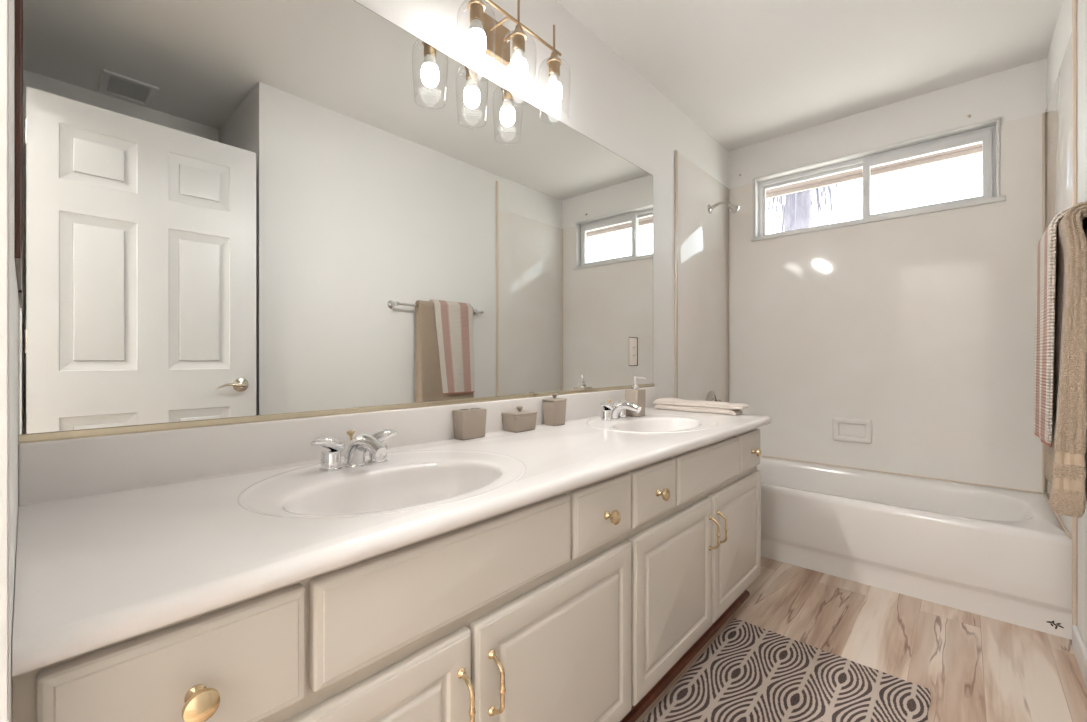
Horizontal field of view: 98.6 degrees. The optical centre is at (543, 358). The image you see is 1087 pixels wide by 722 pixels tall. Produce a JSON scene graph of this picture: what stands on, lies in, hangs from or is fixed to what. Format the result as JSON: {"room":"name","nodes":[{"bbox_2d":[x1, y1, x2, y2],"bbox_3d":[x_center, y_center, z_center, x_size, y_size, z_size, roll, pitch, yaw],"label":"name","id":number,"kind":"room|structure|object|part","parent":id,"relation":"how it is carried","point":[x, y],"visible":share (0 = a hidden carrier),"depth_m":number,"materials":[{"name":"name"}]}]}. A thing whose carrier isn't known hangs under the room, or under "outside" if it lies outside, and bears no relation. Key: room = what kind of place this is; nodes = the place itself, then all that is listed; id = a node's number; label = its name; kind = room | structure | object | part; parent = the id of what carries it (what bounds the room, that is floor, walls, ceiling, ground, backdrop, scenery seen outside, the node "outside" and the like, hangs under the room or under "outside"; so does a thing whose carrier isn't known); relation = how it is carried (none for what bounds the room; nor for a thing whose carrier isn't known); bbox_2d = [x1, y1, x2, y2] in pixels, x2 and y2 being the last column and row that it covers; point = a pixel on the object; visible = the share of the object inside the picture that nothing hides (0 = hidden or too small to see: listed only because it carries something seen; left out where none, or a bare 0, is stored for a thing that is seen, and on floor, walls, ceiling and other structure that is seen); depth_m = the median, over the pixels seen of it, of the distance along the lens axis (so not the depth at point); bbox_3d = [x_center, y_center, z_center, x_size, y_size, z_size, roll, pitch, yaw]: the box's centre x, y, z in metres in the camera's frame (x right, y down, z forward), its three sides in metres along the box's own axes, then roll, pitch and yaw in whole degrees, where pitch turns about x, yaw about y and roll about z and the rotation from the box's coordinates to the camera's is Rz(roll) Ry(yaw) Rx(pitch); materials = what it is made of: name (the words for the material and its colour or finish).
{"room":"bathroom","nodes":[
{"label":"bathroom","id":0,"kind":"room"},
{"bbox_2d":[7,0,17,721],"bbox_3d":[-0.105,-0.212,0.009,2.490,2.484,0.110,0,0,42],"label":"wall","id":1,"kind":"structure","parent":0,"point":[12,288],"depth_m":0.43,"materials":[{"name":"white paint"}]},
{"bbox_2d":[0,0,6,721],"bbox_3d":[-0.179,-0.001,0.075,0.760,2.062,0.109,0,0,42],"label":"trim","id":2,"kind":"structure","parent":1,"relation":"attached to","point":[3,3],"depth_m":0.36,"materials":[{"name":"white paint"}]},
{"bbox_2d":[354,0,727,398],"bbox_3d":[0.154,-0.212,2.089,0.100,2.484,3.550,0,0,42],"label":"wall","id":3,"kind":"structure","parent":0,"point":[611,104],"depth_m":2.15,"materials":[{"name":"white paint"}]},
{"bbox_2d":[14,0,21,289],"bbox_3d":[-0.786,-0.573,0.642,0.382,0.911,0.093,0,0,42],"label":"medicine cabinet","id":4,"kind":"object","parent":3,"relation":"attached to","point":[17,3],"visible":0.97,"depth_m":0.55,"materials":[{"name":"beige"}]},
{"bbox_2d":[18,0,653,444],"bbox_3d":[-0.167,-0.410,1.648,0.014,1.120,2.240,0,0,42],"label":"wall mirror","id":5,"kind":"object","parent":3,"relation":"attached to","point":[234,211],"visible":0.99,"depth_m":1.15,"materials":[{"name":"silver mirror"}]},
{"bbox_2d":[18,386,656,506],"bbox_3d":[-0.156,0.203,1.645,0.020,0.111,2.251,0,0,42],"label":"backsplash","id":6,"kind":"structure","parent":3,"relation":"attached to","point":[53,470],"depth_m":1.02,"materials":[{"name":"white stone"}]},
{"bbox_2d":[457,0,570,113],"bbox_3d":[-0.108,-1.041,1.584,0.188,0.334,0.482,0,0,42],"label":"vanity light","id":7,"kind":"object","parent":3,"relation":"attached to","point":[486,35],"visible":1,"depth_m":1.56,"materials":[{"name":"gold metal"}]},
{"bbox_2d":[470,3,482,23],"bbox_3d":[-0.204,-1.048,1.426,0.042,0.045,0.042,0,0,42],"label":"socket","id":8,"kind":"object","parent":7,"relation":"attached to","point":[476,9],"depth_m":1.41,"materials":[{"name":"gold metal"}]},
{"bbox_3d":[-0.204,-1.009,1.426,0.051,0.038,0.051,0,0,42],"label":"bulb","id":9,"kind":"part","parent":7,"relation":"part of","materials":[{"name":"white glass"}]},
{"bbox_3d":[-0.204,-0.959,1.426,0.060,0.064,0.060,0,0,42],"label":"bulb globe","id":10,"kind":"part","parent":7,"relation":"part of","materials":[{"name":"white glass"}]},
{"bbox_3d":[-0.147,-1.128,1.574,0.095,0.010,0.010,0,0,42],"label":"arm","id":11,"kind":"part","parent":7,"relation":"part of","materials":[{"name":"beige metal"}]},
{"bbox_3d":[-0.102,-1.128,1.623,0.095,0.010,0.010,0,0,42],"label":"arm","id":12,"kind":"part","parent":7,"relation":"part of","materials":[{"name":"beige metal"}]},
{"bbox_3d":[-0.083,-1.139,1.561,0.008,0.138,0.008,0,0,42],"label":"stem","id":13,"kind":"part","parent":7,"relation":"part of","materials":[{"name":"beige metal"}]},
{"bbox_2d":[512,34,524,52],"bbox_3d":[-0.083,-1.048,1.561,0.042,0.045,0.042,0,0,42],"label":"socket","id":14,"kind":"object","parent":7,"relation":"attached to","point":[518,40],"depth_m":1.54,"materials":[{"name":"gold metal"}]},
{"bbox_3d":[-0.083,-1.009,1.561,0.051,0.038,0.051,0,0,42],"label":"bulb","id":15,"kind":"part","parent":7,"relation":"part of","materials":[{"name":"white glass"}]},
{"bbox_3d":[-0.083,-0.959,1.561,0.060,0.064,0.060,0,0,42],"label":"bulb globe","id":16,"kind":"part","parent":7,"relation":"part of","materials":[{"name":"white glass"}]},
{"bbox_3d":[0.039,-1.139,1.695,0.008,0.138,0.008,0,0,42],"label":"stem","id":17,"kind":"part","parent":7,"relation":"part of","materials":[{"name":"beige metal"}]},
{"bbox_2d":[548,60,559,76],"bbox_3d":[0.039,-1.048,1.695,0.042,0.045,0.042,0,0,42],"label":"socket","id":18,"kind":"object","parent":7,"relation":"attached to","point":[553,65],"depth_m":1.68,"materials":[{"name":"gold metal"}]},
{"bbox_3d":[0.039,-0.959,1.695,0.060,0.064,0.060,0,0,42],"label":"bulb globe","id":19,"kind":"part","parent":7,"relation":"part of","materials":[{"name":"white glass"}]},
{"bbox_3d":[0.039,-1.009,1.695,0.051,0.038,0.051,0,0,42],"label":"bulb","id":20,"kind":"part","parent":7,"relation":"part of","materials":[{"name":"white glass"}]},
{"bbox_2d":[629,338,636,364],"bbox_3d":[0.449,-0.034,2.336,0.008,0.138,0.072,0,0,42],"label":"wall outlet","id":21,"kind":"object","parent":3,"relation":"attached to","point":[632,341],"visible":1,"depth_m":2.33,"materials":[{"name":"beige plastic"}]},
{"bbox_2d":[675,150,729,402],"bbox_3d":[1.029,-0.081,2.972,0.016,2.219,0.817,0,0,42],"label":"surround panel","id":22,"kind":"object","parent":3,"relation":"attached to","point":[702,238],"visible":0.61,"depth_m":2.94,"materials":[{"name":"beige stone"}]},
{"bbox_3d":[0.761,-0.081,2.679,0.012,2.219,0.023,0,0,42],"label":"edge trim","id":23,"kind":"part","parent":22,"relation":"part of","materials":[{"name":"beige"}]},
{"bbox_2d":[706,391,721,401],"bbox_3d":[1.116,0.295,3.019,0.072,0.170,0.170,0,0,42],"label":"tub valve","id":24,"kind":"object","parent":22,"relation":"attached to","point":[711,396],"visible":0.29,"depth_m":3.01,"materials":[{"name":"silver metal"}]},
{"bbox_2d":[708,201,739,213],"bbox_3d":[1.146,-0.954,2.965,0.189,0.092,0.060,0,0,42],"label":"shower head","id":25,"kind":"object","parent":22,"relation":"attached to","point":[734,208],"visible":1,"depth_m":2.94},
{"bbox_3d":[1.124,-0.980,2.984,0.130,0.039,0.018,0,0,42],"label":"shower arm","id":26,"kind":"part","parent":25,"relation":"part of","materials":[{"name":"silver metal"}]},
{"bbox_2d":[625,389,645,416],"bbox_3d":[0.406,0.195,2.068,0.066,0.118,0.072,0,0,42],"label":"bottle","id":27,"kind":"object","parent":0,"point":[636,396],"depth_m":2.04,"materials":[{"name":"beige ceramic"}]},
{"bbox_2d":[556,0,1062,151],"bbox_3d":[0.355,-1.479,0.511,2.900,0.050,5.635,0,0,42],"label":"ceiling","id":28,"kind":"structure","parent":0,"point":[746,72],"depth_m":2.19,"materials":[{"name":"white paint"}]},
{"bbox_2d":[635,556,1086,721],"bbox_3d":[0.362,1.055,0.519,2.900,0.050,5.655,0,0,42],"label":"floor","id":29,"kind":"structure","parent":0,"point":[975,667],"depth_m":1.69,"materials":[{"name":"brown wood"}]},
{"bbox_2d":[12,472,630,721],"bbox_3d":[-0.326,0.659,1.007,0.618,0.742,1.076,0,0,42],"label":"vanity cabinet","id":30,"kind":"object","parent":29,"relation":"on","point":[522,614],"visible":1,"depth_m":0.75,"materials":[{"name":"beige wood"}]},
{"bbox_3d":[-0.399,0.377,0.533,0.020,0.150,0.243,0,0,42],"label":"drawer","id":31,"kind":"part","parent":30,"relation":"part of","materials":[{"name":"beige wood"}]},
{"bbox_3d":[-0.379,0.379,0.515,0.034,0.035,0.035,0,0,42],"label":"knob","id":32,"kind":"part","parent":30,"relation":"part of","materials":[{"name":"gold metal"}]},
{"bbox_3d":[-0.306,0.700,0.637,0.020,0.444,0.524,0,0,42],"label":"cabinet door","id":33,"kind":"part","parent":30,"relation":"part of","materials":[{"name":"beige wood"}]},
{"bbox_2d":[12,386,770,676],"bbox_3d":[0.063,0.272,1.453,0.604,0.248,2.258,0,0,42],"label":"countertop","id":34,"kind":"structure","parent":30,"relation":"on","point":[120,537],"depth_m":0.85,"materials":[{"name":"white stone"}]},
{"bbox_2d":[311,429,397,471],"bbox_3d":[-0.441,0.216,1.098,0.166,0.085,0.168,0,0,-8],"label":"sink faucet","id":35,"kind":"object","parent":34,"relation":"on","point":[355,454],"visible":1,"depth_m":1.07,"materials":[{"name":"silver metal"}]},
{"bbox_3d":[-0.493,0.198,1.065,0.049,0.042,0.076,0,0,42],"label":"lever","id":36,"kind":"part","parent":35,"relation":"part of","materials":[{"name":"silver metal"}]},
{"bbox_3d":[-0.488,0.233,1.073,0.049,0.043,0.049,0,0,42],"label":"handle","id":37,"kind":"part","parent":35,"relation":"part of","materials":[{"name":"silver metal"}]},
{"bbox_3d":[-0.467,0.199,1.132,0.021,0.051,0.020,0,0,42],"label":"lift rod","id":38,"kind":"part","parent":35,"relation":"part of","materials":[{"name":"gold metal"}]},
{"bbox_3d":[-0.414,0.217,1.085,0.160,0.084,0.054,0,0,42],"label":"spout","id":39,"kind":"part","parent":35,"relation":"part of","materials":[{"name":"silver metal"}]},
{"bbox_3d":[-0.410,0.233,1.159,0.049,0.043,0.049,0,0,42],"label":"handle","id":40,"kind":"part","parent":35,"relation":"part of","materials":[{"name":"silver metal"}]},
{"bbox_3d":[-0.403,0.198,1.165,0.049,0.042,0.076,0,0,42],"label":"lever","id":41,"kind":"part","parent":35,"relation":"part of","materials":[{"name":"silver metal"}]},
{"bbox_2d":[237,450,525,518],"bbox_3d":[-0.314,0.324,1.021,0.504,0.143,0.600,0,0,42],"label":"sink basin","id":42,"kind":"object","parent":34,"relation":"in","point":[412,484],"depth_m":1.03,"materials":[{"name":"white ceramic"}]},
{"bbox_2d":[452,408,486,439],"bbox_3d":[-0.236,0.208,1.498,0.057,0.092,0.098,0,0,42],"label":"toothbrush holder","id":43,"kind":"object","parent":34,"relation":"on","point":[470,423],"visible":1,"depth_m":1.47,"materials":[{"name":"beige ceramic"}]},
{"bbox_2d":[501,406,537,432],"bbox_3d":[-0.085,0.212,1.656,0.077,0.086,0.109,0,0,42],"label":"soap box","id":44,"kind":"object","parent":34,"relation":"on","point":[521,420],"visible":1,"depth_m":1.63,"materials":[{"name":"beige ceramic"}]},
{"bbox_3d":[-0.085,0.192,1.656,0.077,0.010,0.109,0,0,42],"label":"lid","id":45,"kind":"part","parent":44,"relation":"part of","materials":[{"name":"beige ceramic"}]},
{"bbox_3d":[-0.085,0.178,1.656,0.025,0.019,0.025,0,0,42],"label":"lid knob","id":46,"kind":"part","parent":44,"relation":"part of","materials":[{"name":"beige ceramic"}]},
{"bbox_2d":[542,393,566,425],"bbox_3d":[0.043,0.194,1.793,0.063,0.120,0.079,0,0,42],"label":"jar","id":47,"kind":"object","parent":34,"relation":"on","point":[554,409],"visible":1,"depth_m":1.77,"materials":[{"name":"beige ceramic"}]},
{"bbox_3d":[0.043,0.157,1.793,0.063,0.010,0.079,0,0,42],"label":"lid","id":48,"kind":"part","parent":47,"relation":"part of","materials":[{"name":"beige ceramic"}]},
{"bbox_2d":[600,399,640,420],"bbox_3d":[0.305,0.216,1.952,0.166,0.085,0.168,0,0,-8],"label":"sink faucet","id":49,"kind":"object","parent":34,"relation":"on","point":[609,412],"visible":1,"depth_m":1.92,"materials":[{"name":"silver metal"}]},
{"bbox_3d":[0.258,0.233,1.927,0.049,0.043,0.049,0,0,42],"label":"handle","id":50,"kind":"part","parent":49,"relation":"part of","materials":[{"name":"silver metal"}]},
{"bbox_3d":[0.253,0.198,1.919,0.049,0.042,0.076,0,0,42],"label":"lever","id":51,"kind":"part","parent":49,"relation":"part of","materials":[{"name":"silver metal"}]},
{"bbox_3d":[0.336,0.233,2.013,0.049,0.043,0.049,0,0,42],"label":"handle","id":52,"kind":"part","parent":49,"relation":"part of","materials":[{"name":"silver metal"}]},
{"bbox_3d":[0.332,0.217,1.939,0.160,0.084,0.054,0,0,42],"label":"spout","id":53,"kind":"part","parent":49,"relation":"part of","materials":[{"name":"silver metal"}]},
{"bbox_2d":[625,376,645,416],"bbox_3d":[0.407,0.166,2.068,0.068,0.177,0.074,0,0,42],"label":"soap dispenser","id":54,"kind":"object","parent":34,"relation":"on","point":[635,395],"visible":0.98,"depth_m":2.05,"materials":[{"name":"beige ceramic"}]},
{"bbox_2d":[586,414,716,432],"bbox_3d":[0.430,0.324,1.864,0.480,0.143,0.580,0,0,42],"label":"sink basin","id":55,"kind":"object","parent":34,"relation":"in","point":[649,423],"depth_m":1.96,"materials":[{"name":"white ceramic"}]},
{"bbox_2d":[653,398,748,414],"bbox_3d":[0.745,0.226,2.245,0.442,0.056,0.092,0,0,42],"label":"folded towel","id":56,"kind":"object","parent":34,"relation":"on","point":[716,407],"visible":1,"depth_m":2.20,"materials":[{"name":"beige fabric"}]},
{"bbox_3d":[-0.129,0.593,0.792,0.036,0.121,0.017,0,0,42],"label":"pull handle","id":57,"kind":"part","parent":30,"relation":"part of","materials":[{"name":"gold metal"}]},
{"bbox_3d":[-0.082,0.593,0.843,0.036,0.121,0.017,0,0,42],"label":"pull handle","id":58,"kind":"part","parent":30,"relation":"part of","materials":[{"name":"gold metal"}]},
{"bbox_3d":[0.051,0.700,1.032,0.020,0.444,0.527,0,0,42],"label":"cabinet door","id":59,"kind":"part","parent":30,"relation":"part of","materials":[{"name":"beige wood"}]},
{"bbox_3d":[0.145,0.377,1.137,0.020,0.150,0.244,0,0,42],"label":"drawer","id":60,"kind":"part","parent":30,"relation":"part of","materials":[{"name":"beige wood"}]},
{"bbox_3d":[0.165,0.379,1.118,0.034,0.035,0.035,0,0,42],"label":"knob","id":61,"kind":"part","parent":30,"relation":"part of","materials":[{"name":"gold metal"}]},
{"bbox_2d":[620,428,760,721],"bbox_3d":[0.383,0.659,1.794,0.618,0.742,1.039,0,0,42],"label":"vanity cabinet","id":62,"kind":"object","parent":29,"relation":"on","point":[694,536],"visible":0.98,"depth_m":1.47,"materials":[{"name":"beige wood"}]},
{"bbox_3d":[0.314,0.377,1.325,0.020,0.150,0.243,0,0,42],"label":"drawer","id":63,"kind":"part","parent":62,"relation":"part of","materials":[{"name":"beige wood"}]},
{"bbox_3d":[0.335,0.379,1.307,0.034,0.035,0.035,0,0,42],"label":"knob","id":64,"kind":"part","parent":62,"relation":"part of","materials":[{"name":"gold metal"}]},
{"bbox_3d":[0.405,0.700,1.425,0.020,0.444,0.512,0,0,42],"label":"cabinet door","id":65,"kind":"part","parent":62,"relation":"part of","materials":[{"name":"beige wood"}]},
{"bbox_3d":[0.543,1.020,1.649,0.015,0.019,1.039,0,0,42],"label":"shoe moulding","id":66,"kind":"part","parent":62,"relation":"part of","materials":[{"name":"brown wood"}]},
{"bbox_3d":[0.579,0.593,1.576,0.036,0.121,0.017,0,0,42],"label":"pull handle","id":67,"kind":"part","parent":62,"relation":"part of","materials":[{"name":"gold metal"}]},
{"bbox_3d":[0.625,0.593,1.627,0.036,0.121,0.017,0,0,42],"label":"pull handle","id":68,"kind":"part","parent":62,"relation":"part of","materials":[{"name":"gold metal"}]},
{"bbox_3d":[0.752,0.700,1.810,0.020,0.444,0.510,0,0,42],"label":"cabinet door","id":69,"kind":"part","parent":62,"relation":"part of","materials":[{"name":"beige wood"}]},
{"bbox_3d":[0.841,0.377,1.909,0.020,0.150,0.242,0,0,42],"label":"drawer","id":70,"kind":"part","parent":62,"relation":"part of","materials":[{"name":"beige wood"}]},
{"bbox_3d":[0.861,0.379,1.891,0.034,0.035,0.035,0,0,42],"label":"knob","id":71,"kind":"part","parent":62,"relation":"part of","materials":[{"name":"gold metal"}]},
{"bbox_2d":[642,618,930,721],"bbox_3d":[0.671,1.026,1.306,0.601,0.006,0.920,0,0,42],"label":"bath rug","id":72,"kind":"object","parent":29,"relation":"on","point":[749,672],"visible":1,"depth_m":1.45,"materials":[{"name":"grey fabric"}]},
{"bbox_2d":[757,456,1071,639],"bbox_3d":[1.613,0.843,2.485,1.521,0.373,0.754,0,0,42],"label":"bathtub","id":73,"kind":"object","parent":29,"relation":"on","point":[1005,555],"visible":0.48,"depth_m":2.07,"materials":[{"name":"white ceramic"}]},
{"bbox_2d":[766,143,982,198],"bbox_3d":[1.923,-1.365,3.221,7.000,0.210,0.500,0,0,42],"label":"roof eave","id":74,"kind":"object","parent":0,"point":[856,174],"visible":0.08,"depth_m":3.19,"materials":[{"name":"brown"}]},
{"bbox_2d":[728,58,1046,493],"bbox_3d":[1.910,-0.212,2.816,1.724,2.484,0.119,0,0,42],"label":"wall","id":75,"kind":"structure","parent":0,"point":[1018,92],"depth_m":2.63,"materials":[{"name":"white paint"}]},
{"bbox_2d":[751,117,1005,241],"bbox_3d":[1.898,-1.007,2.795,1.230,0.427,0.116,0,0,42],"label":"window","id":76,"kind":"structure","parent":75,"relation":"in","point":[987,132],"depth_m":2.67,"materials":[{"name":"white plastic"}]},
{"bbox_3d":[1.730,-1.007,3.010,0.604,0.359,0.023,0,0,42],"label":"sliding sash","id":77,"kind":"part","parent":76,"relation":"part of","materials":[{"name":"white plastic"}]},
{"bbox_3d":[1.884,-1.213,2.784,1.200,0.015,0.072,0,0,42],"label":"head trim","id":78,"kind":"part","parent":76,"relation":"part of","materials":[{"name":"white paint"}]},
{"bbox_3d":[1.885,-0.806,2.780,1.230,0.025,0.076,0,0,42],"label":"sill","id":79,"kind":"part","parent":76,"relation":"part of","materials":[{"name":"white paint"}]},
{"bbox_3d":[2.123,-1.007,2.615,0.559,0.359,0.032,0,0,42],"label":"fixed sash","id":80,"kind":"part","parent":76,"relation":"part of","materials":[{"name":"white plastic"}]},
{"bbox_2d":[730,113,1044,493],"bbox_3d":[1.867,-0.267,2.767,1.524,1.846,0.012,0,0,42],"label":"surround panel","id":81,"kind":"object","parent":75,"relation":"attached to","point":[921,328],"visible":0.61,"depth_m":2.62,"materials":[{"name":"white plastic"}]},
{"bbox_2d":[833,417,871,443],"bbox_3d":[1.850,0.427,2.799,0.196,0.139,0.059,0,0,42],"label":"soap dish","id":82,"kind":"object","parent":81,"relation":"attached to","point":[844,429],"visible":1,"depth_m":2.78,"materials":[{"name":"beige stone"}]},
{"bbox_2d":[1047,0,1086,648],"bbox_3d":[1.681,-0.212,1.348,0.100,2.484,2.607,0,0,42],"label":"wall","id":83,"kind":"structure","parent":0,"point":[1062,32],"depth_m":1.62,"materials":[{"name":"white paint"}]},
{"bbox_2d":[1042,0,1076,625],"bbox_3d":[2.153,-0.188,1.959,0.016,2.433,0.817,0,0,42],"label":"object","id":84,"kind":"structure","parent":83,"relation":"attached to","point":[1059,121],"depth_m":1.82,"materials":[{"name":"beige stone"}]},
{"bbox_3d":[1.889,-0.188,1.662,0.010,2.433,0.023,0,0,42],"label":"edge trim","id":85,"kind":"part","parent":84,"relation":"part of","materials":[{"name":"beige"}]},
{"bbox_2d":[1072,625,1086,686],"bbox_3d":[1.324,0.987,1.037,0.013,0.085,1.667,0,0,42],"label":"baseboard","id":86,"kind":"structure","parent":83,"relation":"attached to","point":[1078,646],"depth_m":1.55,"materials":[{"name":"white paint"}]},
{"bbox_2d":[1081,209,1086,225],"bbox_3d":[1.480,-0.348,1.268,0.090,0.054,0.756,0,0,42],"label":"towel bar","id":87,"kind":"object","parent":83,"relation":"attached to","point":[1084,215],"visible":0.02,"depth_m":1.14,"materials":[{"name":"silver metal"}]},
{"bbox_2d":[1044,201,1086,517],"bbox_3d":[1.463,0.003,1.312,0.099,0.776,0.461,0,0,42],"label":"bath towel","id":88,"kind":"object","parent":87,"relation":"hanging from","point":[1065,466],"visible":0.85,"depth_m":1.15,"materials":[{"name":"beige fabric"}]},
{"bbox_2d":[1034,206,1071,446],"bbox_3d":[1.503,-0.078,1.341,0.108,0.645,0.337,0,0,42],"label":"hand towel","id":89,"kind":"object","parent":88,"relation":"on","point":[1046,246],"visible":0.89,"depth_m":1.33,"materials":[{"name":"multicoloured fabric"}]},
{"label":"outside","id":90,"kind":"structure","parent":0,"visible":0},
{"bbox_3d":[20.451,4.180,24.516,60.000,0.100,56.195,0,0,42],"label":"ground","id":91,"kind":"structure","parent":90,"visible":0},
{"bbox_2d":[766,184,838,234],"bbox_3d":[4.362,-0.599,8.118,2.217,9.470,2.428,0,0,14],"label":"palm tree","id":92,"kind":"object","parent":91,"relation":"on","point":[796,212],"visible":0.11,"depth_m":7.97,"materials":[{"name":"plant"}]}
]}

